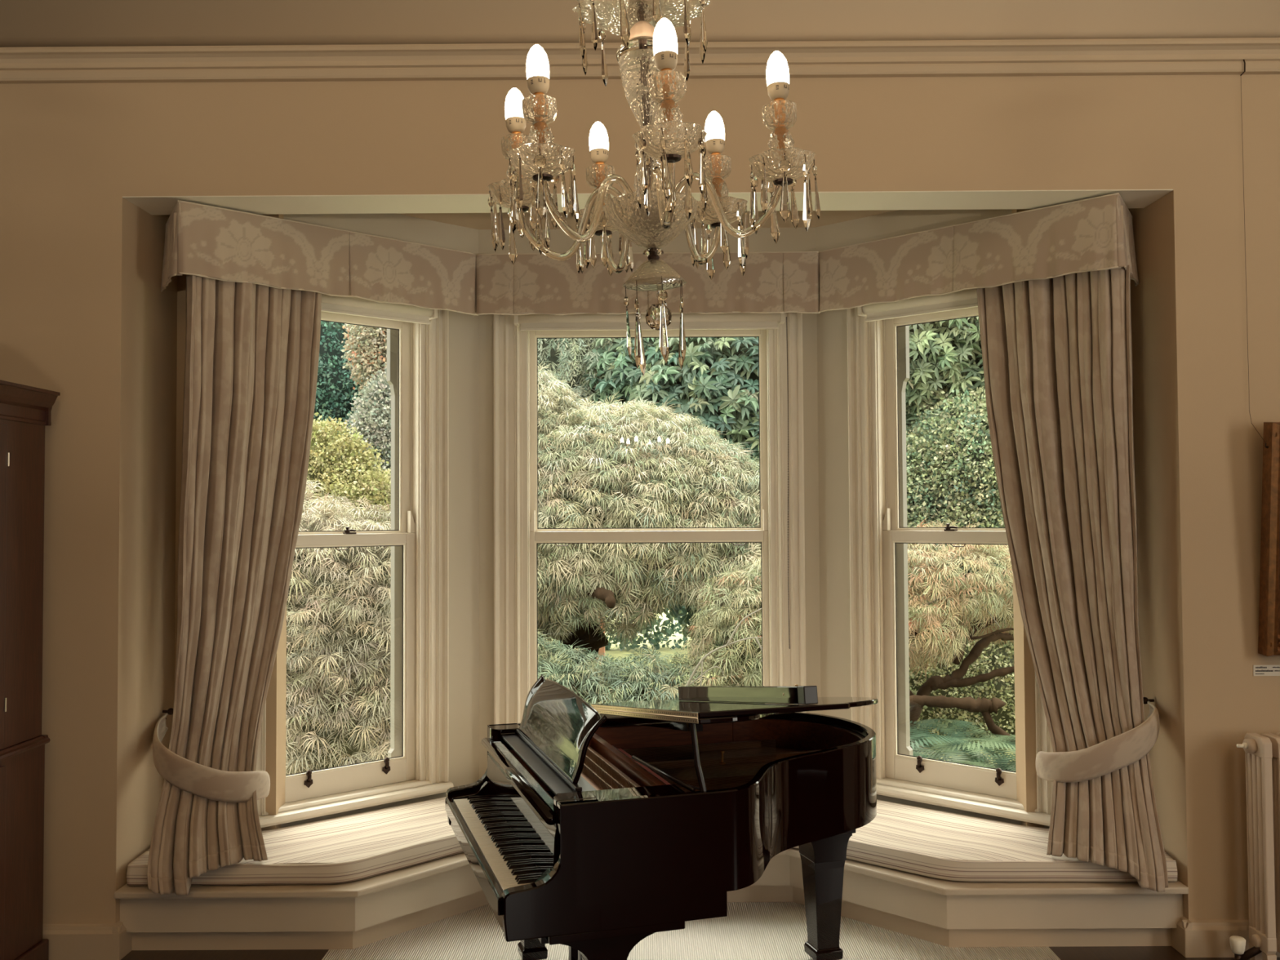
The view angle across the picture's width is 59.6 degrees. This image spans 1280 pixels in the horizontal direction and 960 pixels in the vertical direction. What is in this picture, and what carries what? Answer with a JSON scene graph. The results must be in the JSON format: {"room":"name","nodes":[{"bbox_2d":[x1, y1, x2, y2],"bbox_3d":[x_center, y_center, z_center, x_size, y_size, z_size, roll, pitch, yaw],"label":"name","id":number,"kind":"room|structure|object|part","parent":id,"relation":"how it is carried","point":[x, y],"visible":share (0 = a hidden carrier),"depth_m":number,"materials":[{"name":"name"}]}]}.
{"room":"music room","nodes":[
{"label":"music room","id":0,"kind":"room"},
{"bbox_2d":[146,213,286,850],"bbox_3d":[-2.176,0.326,5.529,0.712,3.620,0.450,0,-2,0],"label":"wall","id":1,"kind":"structure","parent":0,"point":[168,307],"depth_m":5.50,"materials":[{"name":"beige paint"}]},
{"bbox_2d":[152,707,270,802],"bbox_3d":[-2.078,1.298,5.203,0.687,0.388,0.372,-1,-2,17],"label":"tieback","id":2,"kind":"object","parent":1,"relation":"attached to","point":[189,776],"visible":0.99,"depth_m":5.03,"materials":[{"name":"fabric"}]},
{"bbox_2d":[280,213,479,827],"bbox_3d":[-1.517,0.340,6.076,1.490,3.620,0.200,1,-2,-41],"label":"wall","id":3,"kind":"structure","parent":0,"point":[464,411],"depth_m":6.37,"materials":[{"name":"beige paint"}]},
{"bbox_2d":[256,309,453,827],"bbox_3d":[-1.593,0.313,5.989,1.176,2.832,0.330,1,-2,-41],"label":"window","id":4,"kind":"structure","parent":3,"relation":"in","point":[416,765],"depth_m":6.22,"materials":[{"name":"beige paint"}]},
{"bbox_3d":[-1.907,0.301,5.566,0.124,2.730,0.051,1,-2,-41],"label":"architrave","id":5,"kind":"part","parent":4,"relation":"part of","materials":[{"name":"beige paint"}]},
{"bbox_3d":[-1.580,0.911,5.959,0.848,1.491,0.040,1,-2,-41],"label":"sash","id":6,"kind":"part","parent":4,"relation":"part of","materials":[{"name":"beige paint"}]},
{"bbox_3d":[-1.619,-0.285,6.034,0.848,1.253,0.040,1,-2,-41],"label":"sash","id":7,"kind":"part","parent":4,"relation":"part of","materials":[{"name":"beige paint"}]},
{"bbox_3d":[-1.616,0.378,6.013,0.948,2.680,0.240,1,-2,-41],"label":"box frame","id":8,"kind":"part","parent":4,"relation":"part of","materials":[{"name":"beige paint"}]},
{"bbox_3d":[-1.520,1.690,5.871,1.176,0.072,0.130,1,-2,-41],"label":"sill","id":9,"kind":"part","parent":4,"relation":"part of","materials":[{"name":"beige paint"}]},
{"bbox_2d":[320,293,437,324],"bbox_3d":[-1.558,-0.928,5.872,1.093,0.114,0.080,1,-2,-41],"label":"roller blind","id":10,"kind":"object","parent":4,"relation":"attached to","point":[355,306],"visible":0.37,"depth_m":5.97,"materials":[{"name":"beige fabric"}]},
{"bbox_3d":[-1.133,0.318,6.247,0.124,2.730,0.051,1,-2,-41],"label":"architrave","id":11,"kind":"part","parent":4,"relation":"part of","materials":[{"name":"beige paint"}]},
{"bbox_2d":[0,74,1279,924],"bbox_3d":[0.895,-0.203,5.154,8.060,4.620,0.300,0,-2,0],"label":"wall","id":12,"kind":"structure","parent":0,"point":[75,254],"depth_m":5.04,"materials":[{"name":"beige paint"}]},
{"bbox_2d":[42,920,132,959],"bbox_3d":[-2.708,2.047,4.996,0.830,0.152,0.152,0,-2,0],"label":"baseboard","id":13,"kind":"structure","parent":12,"relation":"attached to","point":[112,941],"depth_m":4.92,"materials":[{"name":"beige paint"}]},
{"bbox_2d":[120,949,328,959],"bbox_3d":[-2.263,2.123,4.873,1.720,0.012,0.950,0,-2,0],"label":"floor","id":14,"kind":"structure","parent":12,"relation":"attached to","point":[253,954],"depth_m":4.98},
{"bbox_2d":[0,0,1279,47],"bbox_3d":[0.882,-2.255,4.779,8.060,0.540,0.580,0,-2,0],"label":"cove","id":15,"kind":"object","parent":12,"relation":"attached to","point":[23,23],"visible":1,"depth_m":5.05,"materials":[{"name":"beige paint"}]},
{"bbox_2d":[0,37,1279,84],"bbox_3d":[0.885,-1.900,5.017,8.060,0.155,0.082,0,-2,0],"label":"crown molding","id":16,"kind":"structure","parent":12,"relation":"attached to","point":[1261,55],"depth_m":5.02,"materials":[{"name":"beige paint"}]},
{"bbox_2d":[122,189,1173,214],"bbox_3d":[0.031,-1.290,5.194,4.746,0.004,0.299,0,-2,0],"label":"ceiling","id":17,"kind":"structure","parent":12,"relation":"attached to","point":[1132,198],"depth_m":5.16,"materials":[{"name":"beige paint"}]},
{"bbox_2d":[160,192,1138,315],"bbox_3d":[0.031,-1.093,5.633,4.767,0.345,1.217,0,-2,0],"label":"pelmet","id":18,"kind":"object","parent":12,"relation":"attached to","point":[1095,233],"visible":0.92,"depth_m":5.71,"materials":[{"name":"fabric"}]},
{"bbox_2d":[146,275,321,895],"bbox_3d":[-1.827,0.429,5.161,0.843,2.763,0.442,1,-2,-42],"label":"curtain","id":19,"kind":"object","parent":18,"relation":"hanging from","point":[252,350],"visible":0.95,"depth_m":5.20,"materials":[{"name":"fabric"}]},
{"bbox_3d":[-1.773,-1.092,5.338,0.845,0.339,0.044,1,-2,-41],"label":"panel","id":20,"kind":"part","parent":18,"relation":"part of","materials":[{"name":"fabric"}]},
{"bbox_3d":[-1.177,-1.079,5.877,0.766,0.339,0.043,1,-2,-43],"label":"panel","id":21,"kind":"part","parent":18,"relation":"part of","materials":[{"name":"fabric"}]},
{"bbox_3d":[-0.798,-1.073,6.125,0.210,0.339,0.037,0,-2,2],"label":"panel","id":22,"kind":"part","parent":18,"relation":"part of","materials":[{"name":"fabric"}]},
{"bbox_3d":[-0.325,-1.075,6.119,0.743,0.338,0.037,0,-2,0],"label":"panel","id":23,"kind":"part","parent":18,"relation":"part of","materials":[{"name":"fabric"}]},
{"bbox_3d":[0.415,-1.079,6.115,0.743,0.338,0.037,0,-2,0],"label":"panel","id":24,"kind":"part","parent":18,"relation":"part of","materials":[{"name":"fabric"}]},
{"bbox_3d":[0.884,-1.082,6.116,0.201,0.339,0.043,0,-2,0],"label":"panel","id":25,"kind":"part","parent":18,"relation":"part of","materials":[{"name":"fabric"}]},
{"bbox_3d":[1.266,-1.093,5.843,0.807,0.339,0.042,-2,-2,43],"label":"panel","id":26,"kind":"part","parent":18,"relation":"part of","materials":[{"name":"fabric"}]},
{"bbox_3d":[1.857,-1.113,5.297,0.808,0.340,0.043,-2,-2,42],"label":"panel","id":27,"kind":"part","parent":18,"relation":"part of","materials":[{"name":"fabric"}]},
{"bbox_2d":[977,264,1168,892],"bbox_3d":[1.956,0.406,5.161,0.867,2.757,0.402,-2,-2,39],"label":"curtain","id":28,"kind":"object","parent":18,"relation":"hanging from","point":[1057,351],"visible":0.93,"depth_m":5.18,"materials":[{"name":"fabric"}]},
{"bbox_2d":[1035,697,1159,782],"bbox_3d":[2.135,1.207,5.136,0.589,0.376,0.333,-1,-2,8],"label":"tieback","id":29,"kind":"object","parent":12,"relation":"attached to","point":[1118,752],"visible":0.99,"depth_m":5.00,"materials":[{"name":"fabric"}]},
{"bbox_2d":[1171,915,1279,957],"bbox_3d":[3.663,2.012,4.964,2.547,0.152,0.152,0,-2,0],"label":"baseboard","id":30,"kind":"structure","parent":12,"relation":"attached to","point":[1190,938],"depth_m":4.89,"materials":[{"name":"beige paint"}]},
{"bbox_2d":[1240,59,1279,656],"bbox_3d":[3.213,-0.560,4.903,1.008,2.659,0.191,0,-2,0],"label":"framed picture","id":31,"kind":"object","parent":12,"relation":"attached to","point":[1268,643],"visible":1,"depth_m":4.86,"materials":[{"name":"wood"}]},
{"bbox_3d":[3.231,0.257,4.876,0.980,1.024,0.106,0,3,0],"label":"frame","id":32,"kind":"part","parent":31,"relation":"part of","materials":[{"name":"brown wood"}]},
{"bbox_2d":[1253,665,1279,675],"bbox_3d":[2.830,0.845,4.958,0.214,0.048,0.004,0,-2,0],"label":"label card","id":33,"kind":"object","parent":12,"relation":"attached to","point":[1258,670],"visible":1,"depth_m":4.96,"materials":[{"name":"beige paper"}]},
{"bbox_2d":[395,209,898,229],"bbox_3d":[0.034,-1.527,6.151,5.147,0.100,1.600,0,-2,0],"label":"ceiling","id":34,"kind":"structure","parent":0,"point":[473,220],"depth_m":6.29,"materials":[{"name":"beige paint"}]},
{"bbox_2d":[478,227,821,778],"bbox_3d":[0.053,0.346,6.552,2.100,3.620,0.200,0,-2,0],"label":"wall","id":35,"kind":"structure","parent":0,"point":[790,239],"depth_m":6.47,"materials":[{"name":"beige paint"}]},
{"bbox_2d":[493,312,806,724],"bbox_3d":[0.053,0.322,6.533,1.812,2.832,0.320,0,-2,0],"label":"window","id":36,"kind":"structure","parent":35,"relation":"in","point":[517,533],"depth_m":6.45,"materials":[{"name":"beige paint"}]},
{"bbox_3d":[-0.761,0.322,6.432,0.165,2.730,0.051,0,-2,0],"label":"architrave","id":37,"kind":"part","parent":36,"relation":"part of","materials":[{"name":"beige paint"}]},
{"bbox_3d":[0.050,-0.276,6.592,1.402,1.253,0.040,0,-2,0],"label":"sash","id":38,"kind":"part","parent":36,"relation":"part of","materials":[{"name":"beige paint"}]},
{"bbox_3d":[0.056,0.920,6.504,1.402,1.491,0.040,0,-2,0],"label":"sash","id":39,"kind":"part","parent":36,"relation":"part of","materials":[{"name":"beige paint"}]},
{"bbox_2d":[513,311,790,648],"bbox_3d":[0.068,-0.006,6.403,1.573,1.942,0.080,0,-2,0],"label":"roller blind","id":40,"kind":"object","parent":36,"relation":"attached to","point":[744,321],"visible":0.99,"depth_m":6.41,"materials":[{"name":"beige fabric"}]},
{"bbox_3d":[0.847,0.012,6.384,0.014,1.898,0.025,0,-2,0],"label":"bead chain","id":41,"kind":"part","parent":40,"relation":"part of","materials":[{"name":"brown metal"}]},
{"bbox_3d":[0.866,0.313,6.423,0.165,2.730,0.051,0,-2,0],"label":"architrave","id":42,"kind":"part","parent":36,"relation":"part of","materials":[{"name":"beige paint"}]},
{"bbox_2d":[815,208,1049,827],"bbox_3d":[1.614,0.322,6.061,1.490,3.620,0.200,-2,-2,42],"label":"wall","id":43,"kind":"structure","parent":0,"point":[832,325],"depth_m":6.37,"materials":[{"name":"beige paint"}]},
{"bbox_2d":[846,306,1053,826],"bbox_3d":[1.689,0.295,5.974,1.176,2.832,0.330,-2,-2,42],"label":"window","id":44,"kind":"structure","parent":43,"relation":"in","point":[878,351],"depth_m":6.21,"materials":[{"name":"beige paint"}]},
{"bbox_3d":[1.231,0.305,6.236,0.124,2.730,0.051,-2,-2,42],"label":"architrave","id":45,"kind":"part","parent":44,"relation":"part of","materials":[{"name":"beige paint"}]},
{"bbox_3d":[1.713,0.360,5.998,0.948,2.680,0.240,-2,-2,42],"label":"box frame","id":46,"kind":"part","parent":44,"relation":"part of","materials":[{"name":"beige paint"}]},
{"bbox_3d":[1.709,-0.303,6.019,0.848,1.253,0.040,-2,-2,42],"label":"sash","id":47,"kind":"part","parent":44,"relation":"part of","materials":[{"name":"beige paint"}]},
{"bbox_3d":[1.682,0.893,5.944,0.848,1.491,0.040,-2,-2,42],"label":"sash","id":48,"kind":"part","parent":44,"relation":"part of","materials":[{"name":"beige paint"}]},
{"bbox_2d":[857,277,1053,321],"bbox_3d":[1.639,-0.946,5.856,1.093,0.114,0.080,-2,-2,42],"label":"roller blind","id":49,"kind":"object","parent":44,"relation":"attached to","point":[967,298],"visible":0.44,"depth_m":5.95,"materials":[{"name":"beige fabric"}]},
{"bbox_3d":[1.630,1.673,5.856,1.176,0.072,0.130,-2,-2,42],"label":"sill","id":50,"kind":"part","parent":44,"relation":"part of","materials":[{"name":"beige paint"}]},
{"bbox_3d":[1.999,0.279,5.547,0.124,2.730,0.051,-2,-2,42],"label":"architrave","id":51,"kind":"part","parent":44,"relation":"part of","materials":[{"name":"beige paint"}]},
{"bbox_2d":[1011,208,1155,827],"bbox_3d":[2.262,0.301,5.506,0.705,3.620,0.450,0,-2,0],"label":"wall","id":52,"kind":"structure","parent":0,"point":[1024,671],"depth_m":5.41,"materials":[{"name":"beige paint"}]},
{"bbox_2d":[1048,946,1279,959],"bbox_3d":[3.386,2.091,4.844,3.100,0.012,0.950,0,-2,0],"label":"floor","id":53,"kind":"structure","parent":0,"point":[1080,953],"depth_m":4.94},
{"bbox_2d":[1229,733,1279,959],"bbox_3d":[2.935,1.594,4.737,0.875,1.020,0.150,0,-2,0],"label":"radiator","id":54,"kind":"object","parent":53,"relation":"on","point":[1262,751],"visible":1,"depth_m":4.71,"materials":[{"name":"beige metal"}]},
{"bbox_3d":[0.854,-2.729,-0.094,8.360,0.100,10.950,0,-2,0],"label":"ceiling","id":55,"kind":"structure","parent":0,"visible":0},
{"bbox_2d":[487,0,820,377],"bbox_3d":[-0.004,-1.397,2.015,0.511,2.421,0.596,0,-2,-17],"label":"chandelier","id":56,"kind":"object","parent":55,"relation":"hanging from","point":[650,217],"visible":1,"depth_m":1.93,"materials":[{"name":"clear glass"}]},
{"bbox_3d":[-0.228,-0.688,2.042,0.039,0.059,0.039,-3,-2,0],"label":"bulb","id":57,"kind":"part","parent":56,"relation":"part of","materials":[{"name":"white glass"}]},
{"bbox_3d":[-0.170,-0.694,1.855,0.039,0.059,0.039,-3,-2,0],"label":"bulb","id":58,"kind":"part","parent":56,"relation":"part of","materials":[{"name":"white glass"}]},
{"bbox_3d":[-0.119,-0.461,2.012,0.219,0.131,0.015,-1,-2,13],"label":"arm","id":59,"kind":"part","parent":56,"relation":"part of","materials":[{"name":"clear glass"}]},
{"bbox_3d":[-0.085,-0.466,1.903,0.202,0.130,0.016,1,-2,-37],"label":"arm","id":60,"kind":"part","parent":56,"relation":"part of","materials":[{"name":"clear glass"}]},
{"bbox_3d":[-0.082,-0.683,2.219,0.039,0.059,0.039,-3,-2,0],"label":"bulb","id":61,"kind":"part","parent":56,"relation":"part of","materials":[{"name":"white glass"}]},
{"bbox_3d":[-0.033,-0.461,2.115,0.018,0.129,0.222,0,-2,-21],"label":"arm","id":62,"kind":"part","parent":56,"relation":"part of","materials":[{"name":"clear glass"}]},
{"bbox_3d":[0.002,-0.862,1.993,0.248,0.033,0.248,-3,-2,0],"label":"dish","id":63,"kind":"part","parent":56,"relation":"part of","materials":[{"name":"clear glass"}]},
{"bbox_3d":[0.021,-0.451,1.980,0.172,0.082,0.164,-3,-2,0],"label":"lamp shade","id":64,"kind":"part","parent":56,"relation":"part of","materials":[{"name":"clear glass"}]},
{"bbox_3d":[0.023,-0.403,1.979,0.037,0.012,0.037,-3,-2,0],"label":"lamp shade","id":65,"kind":"part","parent":56,"relation":"part of","materials":[{"name":"clear glass"}]},
{"bbox_3d":[0.013,-0.619,1.985,0.022,0.478,0.022,-3,-2,0],"label":"stem","id":66,"kind":"part","parent":56,"relation":"part of","materials":[{"name":"brown metal"}]},
{"bbox_3d":[0.037,-0.473,1.848,0.018,0.127,0.206,0,-2,-8],"label":"arm","id":67,"kind":"part","parent":56,"relation":"part of","materials":[{"name":"clear glass"}]},
{"bbox_3d":[0.039,-0.698,1.759,0.039,0.059,0.039,-3,-2,0],"label":"bulb","id":68,"kind":"part","parent":56,"relation":"part of","materials":[{"name":"white glass"}]},
{"bbox_3d":[0.098,-0.468,2.083,0.017,0.125,0.199,-2,-2,38],"label":"arm","id":69,"kind":"part","parent":56,"relation":"part of","materials":[{"name":"clear glass"}]},
{"bbox_3d":[0.144,-0.686,2.165,0.039,0.059,0.039,-3,-2,0],"label":"bulb","id":70,"kind":"part","parent":56,"relation":"part of","materials":[{"name":"white glass"}]},
{"bbox_3d":[0.148,-0.475,1.922,0.216,0.124,0.015,-1,-2,24],"label":"arm","id":71,"kind":"part","parent":56,"relation":"part of","materials":[{"name":"clear glass"}]},
{"bbox_3d":[0.232,-0.695,1.886,0.039,0.059,0.039,-3,-2,0],"label":"bulb","id":72,"kind":"part","parent":56,"relation":"part of","materials":[{"name":"white glass"}]},
{"bbox_3d":[0.883,2.020,0.357,8.360,0.100,12.150,0,-2,0],"label":"floor","id":73,"kind":"structure","parent":0,"visible":0},
{"bbox_2d":[0,379,60,959],"bbox_3d":[-2.851,0.840,4.125,0.563,2.512,1.629,0,-2,0],"label":"tall cabinet","id":74,"kind":"object","parent":73,"relation":"on","point":[25,411],"visible":1,"depth_m":4.73,"materials":[{"name":"brown wood"}]},
{"bbox_3d":[-2.605,1.554,4.256,0.016,0.790,0.621,0,-2,0],"label":"door","id":75,"kind":"part","parent":74,"relation":"part of","materials":[{"name":"brown wood"}]},
{"bbox_3d":[-2.623,0.415,4.293,0.016,1.310,0.621,0,-2,0],"label":"door","id":76,"kind":"part","parent":74,"relation":"part of","materials":[{"name":"brown wood"}]},
{"bbox_3d":[-2.862,1.113,4.111,0.537,0.034,1.619,0,-2,0],"label":"waist moulding","id":77,"kind":"part","parent":74,"relation":"part of","materials":[{"name":"brown wood"}]},
{"bbox_3d":[-2.857,-0.340,4.167,0.563,0.152,1.619,0,-2,0],"label":"cornice","id":78,"kind":"part","parent":74,"relation":"part of","materials":[{"name":"brown wood"}]},
{"bbox_2d":[114,848,1188,950],"bbox_3d":[0.051,1.978,5.636,4.743,0.300,1.448,0,-2,0],"label":"window seat","id":79,"kind":"object","parent":73,"relation":"on","point":[349,915],"visible":0.42,"depth_m":5.02,"materials":[{"name":"beige paint"}]},
{"bbox_2d":[126,796,463,885],"bbox_3d":[-1.104,1.778,5.650,2.692,0.110,1.058,0,-2,-21],"label":"seat cushion","id":80,"kind":"object","parent":79,"relation":"on","point":[364,845],"visible":0.42,"depth_m":5.23,"materials":[{"name":"beige fabric"}]},
{"bbox_2d":[792,799,1177,881],"bbox_3d":[1.236,1.764,5.618,2.634,0.110,1.048,-1,-2,23],"label":"seat cushion","id":81,"kind":"object","parent":79,"relation":"on","point":[925,842],"visible":0.47,"depth_m":5.17,"materials":[{"name":"beige fabric"}]},
{"bbox_2d":[321,902,1060,959],"bbox_3d":[0.217,2.114,5.035,3.240,0.012,1.300,0,-2,0],"label":"carpet","id":82,"kind":"object","parent":73,"relation":"on","point":[749,931],"visible":0.44,"depth_m":5.08,"materials":[{"name":"beige carpet"}]},
{"bbox_2d":[444,675,877,959],"bbox_3d":[0.206,1.447,4.482,1.794,1.288,1.455,0,-2,-17],"label":"grand piano","id":83,"kind":"object","parent":82,"relation":"on","point":[593,833],"visible":1,"depth_m":4.07,"materials":[{"name":"black paint"}]},
{"bbox_3d":[-0.471,1.869,4.900,0.115,0.433,0.115,0,-2,-17],"label":"leg","id":84,"kind":"part","parent":83,"relation":"part of","materials":[{"name":"black paint"}]},
{"bbox_3d":[-0.373,1.079,4.366,0.024,0.014,1.120,0,-2,-17],"label":"desk rail","id":85,"kind":"part","parent":83,"relation":"part of","materials":[{"name":"black wood"}]},
{"bbox_3d":[-0.263,1.734,4.409,0.030,0.435,0.044,0,-2,-17],"label":"lyre post","id":86,"kind":"part","parent":83,"relation":"part of","materials":[{"name":"black paint"}]},
{"bbox_3d":[-0.216,1.729,4.256,0.030,0.435,0.044,0,-2,-17],"label":"lyre post","id":87,"kind":"part","parent":83,"relation":"part of","materials":[{"name":"black paint"}]},
{"bbox_3d":[-0.109,1.480,3.770,0.460,0.030,0.268,0,-2,-17],"label":"leg plate","id":88,"kind":"part","parent":83,"relation":"part of","materials":[{"name":"black paint"}]},
{"bbox_3d":[-0.064,1.156,4.500,0.030,0.077,1.080,0,-2,-17],"label":"damper rail","id":89,"kind":"part","parent":83,"relation":"part of","materials":[{"name":"brown wood"}]},
{"bbox_3d":[0.067,1.417,3.708,0.460,0.100,0.045,0,-2,-17],"label":"rail","id":90,"kind":"part","parent":83,"relation":"part of","materials":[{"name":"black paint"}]},
{"bbox_3d":[0.524,0.936,4.595,1.123,0.221,1.451,0,-2,-17],"label":"lid","id":91,"kind":"part","parent":83,"relation":"part of","materials":[{"name":"black paint"}]},
{"bbox_3d":[0.438,1.227,4.417,0.683,0.011,1.607,-1,-2,17],"label":"plate","id":92,"kind":"part","parent":83,"relation":"part of","materials":[{"name":"brown wood"}]},
{"bbox_2d":[678,684,817,704],"bbox_3d":[0.400,0.854,4.460,0.061,0.218,1.122,0,-2,-22],"label":"box","id":93,"kind":"object","parent":83,"relation":"on","point":[797,695],"visible":1,"depth_m":4.31,"materials":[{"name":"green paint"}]},
{"bbox_3d":[0.539,0.790,4.109,0.057,0.050,0.240,1,-10,-22],"label":"plate","id":94,"kind":"part","parent":93,"relation":"part of","materials":[{"name":"black paint"}]},
{"bbox_3d":[0.800,1.862,4.881,0.149,0.433,0.149,0,-2,-17],"label":"leg","id":95,"kind":"part","parent":83,"relation":"part of","materials":[{"name":"black paint"}]},
{"bbox_3d":[0.766,1.484,4.910,0.260,0.085,0.280,0,-2,-17],"label":"leg plate","id":96,"kind":"part","parent":83,"relation":"part of","materials":[{"name":"black paint"}]},
{"label":"outside","id":97,"kind":"structure","parent":0,"visible":0},
{"bbox_2d":[540,607,1015,770],"bbox_3d":[0.188,3.253,33.414,60.000,0.200,53.000,0,-2,0],"label":"ground","id":98,"kind":"structure","parent":97,"point":[615,652],"depth_m":17.36,"materials":[{"name":"plant"}]},
{"bbox_2d":[285,477,391,774],"bbox_3d":[-2.598,1.396,9.049,3.074,2.987,1.849,-1,-2,19],"label":"maple","id":99,"kind":"object","parent":98,"relation":"on","point":[338,704],"visible":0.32,"depth_m":8.38,"materials":[{"name":"green plant"}]},
{"bbox_2d":[312,320,372,471],"bbox_3d":[-4.744,-0.788,15.450,5.530,5.604,2.592,0,-2,-15],"label":"conifer","id":100,"kind":"object","parent":98,"relation":"on","point":[335,392],"visible":0.02,"depth_m":14.90,"materials":[{"name":"green plant"}]},
{"bbox_2d":[302,412,391,546],"bbox_3d":[-3.308,0.496,11.284,2.605,2.464,1.354,-1,-2,15],"label":"shrub","id":101,"kind":"object","parent":98,"relation":"on","point":[326,465],"visible":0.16,"depth_m":11.11,"materials":[{"name":"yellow plant"}]},
{"bbox_2d":[341,323,386,395],"bbox_3d":[-2.821,0.022,13.430,1.452,5.074,1.097,1,-2,-32],"label":"tree","id":102,"kind":"object","parent":98,"relation":"on","point":[374,350],"visible":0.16,"depth_m":13.11,"materials":[{"name":"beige plant"}]},
{"bbox_2d":[345,363,391,479],"bbox_3d":[-2.634,-0.224,13.018,1.735,2.238,1.132,1,-2,-32],"label":"shrub","id":103,"kind":"object","parent":98,"relation":"on","point":[375,410],"visible":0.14,"depth_m":12.58,"materials":[{"name":"green plant"}]},
{"bbox_2d":[383,360,762,671],"bbox_3d":[-0.424,0.664,9.960,3.885,3.856,2.134,0,-2,0],"label":"maple","id":104,"kind":"object","parent":98,"relation":"on","point":[578,584],"visible":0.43,"depth_m":9.41,"materials":[{"name":"green plant"}]},
{"bbox_2d":[537,337,617,648],"bbox_3d":[-1.344,-0.238,13.767,3.807,5.652,1.781,-1,-2,19],"label":"conifer","id":105,"kind":"object","parent":98,"relation":"on","point":[565,357],"visible":0.02,"depth_m":13.06,"materials":[{"name":"green plant"}]},
{"bbox_2d":[595,616,604,663],"bbox_3d":[-0.517,1.659,14.458,0.150,1.800,0.150,0,-2,0],"label":"post","id":106,"kind":"object","parent":98,"relation":"on","point":[602,650],"visible":0.02,"depth_m":14.38,"materials":[{"name":"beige wood"}]},
{"bbox_2d":[537,629,719,714],"bbox_3d":[-0.477,1.859,8.748,2.526,1.679,1.098,-1,-2,10],"label":"maple","id":107,"kind":"object","parent":98,"relation":"on","point":[631,684],"visible":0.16,"depth_m":8.62,"materials":[{"name":"green plant"}]},
{"bbox_2d":[604,601,688,652],"bbox_3d":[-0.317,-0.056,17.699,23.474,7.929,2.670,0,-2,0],"label":"flowering shrub","id":108,"kind":"object","parent":98,"relation":"on","point":[668,630],"visible":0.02,"depth_m":17.47,"materials":[{"name":"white plant"}]},
{"bbox_2d":[578,336,759,663],"bbox_3d":[1.143,-0.528,12.572,3.908,5.664,2.271,0,-2,6],"label":"rhododendron","id":109,"kind":"object","parent":98,"relation":"on","point":[717,382],"visible":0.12,"depth_m":12.15,"materials":[{"name":"green plant"}]},
{"bbox_2d":[664,555,763,698],"bbox_3d":[1.095,1.514,8.871,2.196,1.963,1.023,0,-2,-10],"label":"maple","id":110,"kind":"object","parent":98,"relation":"on","point":[740,663],"visible":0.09,"depth_m":8.75,"materials":[{"name":"green plant"}]},
{"bbox_2d":[685,574,761,685],"bbox_3d":[0.709,1.211,8.398,0.845,1.101,0.123,0,-2,5],"label":"bare branch","id":111,"kind":"object","parent":110,"relation":"attached to","point":[728,643],"visible":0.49,"depth_m":8.38,"materials":[{"name":"grey"}]},
{"bbox_2d":[905,315,985,453],"bbox_3d":[3.706,-1.058,11.543,3.883,3.098,1.912,0,-2,0],"label":"rhododendron","id":112,"kind":"object","parent":98,"relation":"on","point":[946,356],"visible":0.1,"depth_m":10.92,"materials":[{"name":"green plant"}]},
{"bbox_2d":[906,518,1014,751],"bbox_3d":[2.553,1.331,9.188,2.526,2.083,1.228,0,-2,-22],"label":"maple","id":113,"kind":"object","parent":98,"relation":"on","point":[957,629],"visible":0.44,"depth_m":8.80,"materials":[{"name":"green plant"}]},
{"bbox_2d":[908,590,1015,749],"bbox_3d":[3.016,1.983,10.464,4.475,2.226,1.302,0,-2,-1],"label":"shrub","id":114,"kind":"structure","parent":98,"relation":"on","point":[1002,688],"depth_m":10.13,"materials":[{"name":"green plant"}]},
{"bbox_2d":[909,694,1015,747],"bbox_3d":[2.548,1.985,8.440,1.334,0.722,0.194,0,-2,4],"label":"mossy log","id":115,"kind":"object","parent":98,"relation":"on","point":[985,706],"visible":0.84,"depth_m":8.39,"materials":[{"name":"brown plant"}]},
{"bbox_2d":[910,719,1015,768],"bbox_3d":[1.882,2.022,8.054,2.426,0.530,2.640,0,-2,0],"label":"fern","id":116,"kind":"object","parent":98,"relation":"on","point":[957,731],"visible":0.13,"depth_m":8.32,"materials":[{"name":"green plant"}]},
{"bbox_2d":[910,719,1015,771],"bbox_3d":[2.742,2.014,8.228,2.432,0.476,2.421,0,-2,0],"label":"fern","id":117,"kind":"object","parent":98,"relation":"on","point":[947,739],"visible":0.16,"depth_m":8.32,"materials":[{"name":"green plant"}]},
{"bbox_2d":[912,736,1016,772],"bbox_3d":[2.419,2.070,7.527,1.898,0.399,1.721,-2,-3,45],"label":"fern","id":118,"kind":"object","parent":98,"relation":"on","point":[950,753],"visible":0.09,"depth_m":7.90,"materials":[{"name":"green plant"}]},
{"bbox_2d":[919,736,1015,771],"bbox_3d":[3.052,2.028,7.734,2.061,0.486,2.258,-2,-2,39],"label":"fern","id":119,"kind":"object","parent":98,"relation":"on","point":[1011,745],"visible":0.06,"depth_m":7.63,"materials":[{"name":"green plant"}]},
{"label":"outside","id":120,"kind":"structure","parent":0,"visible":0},
{"bbox_2d":[906,384,1013,616],"bbox_3d":[3.706,0.301,10.812,3.153,2.637,1.460,0,-2,-3],"label":"shrub","id":121,"kind":"object","parent":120,"point":[954,477],"visible":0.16,"depth_m":10.53,"materials":[{"name":"green plant"}]}
]}

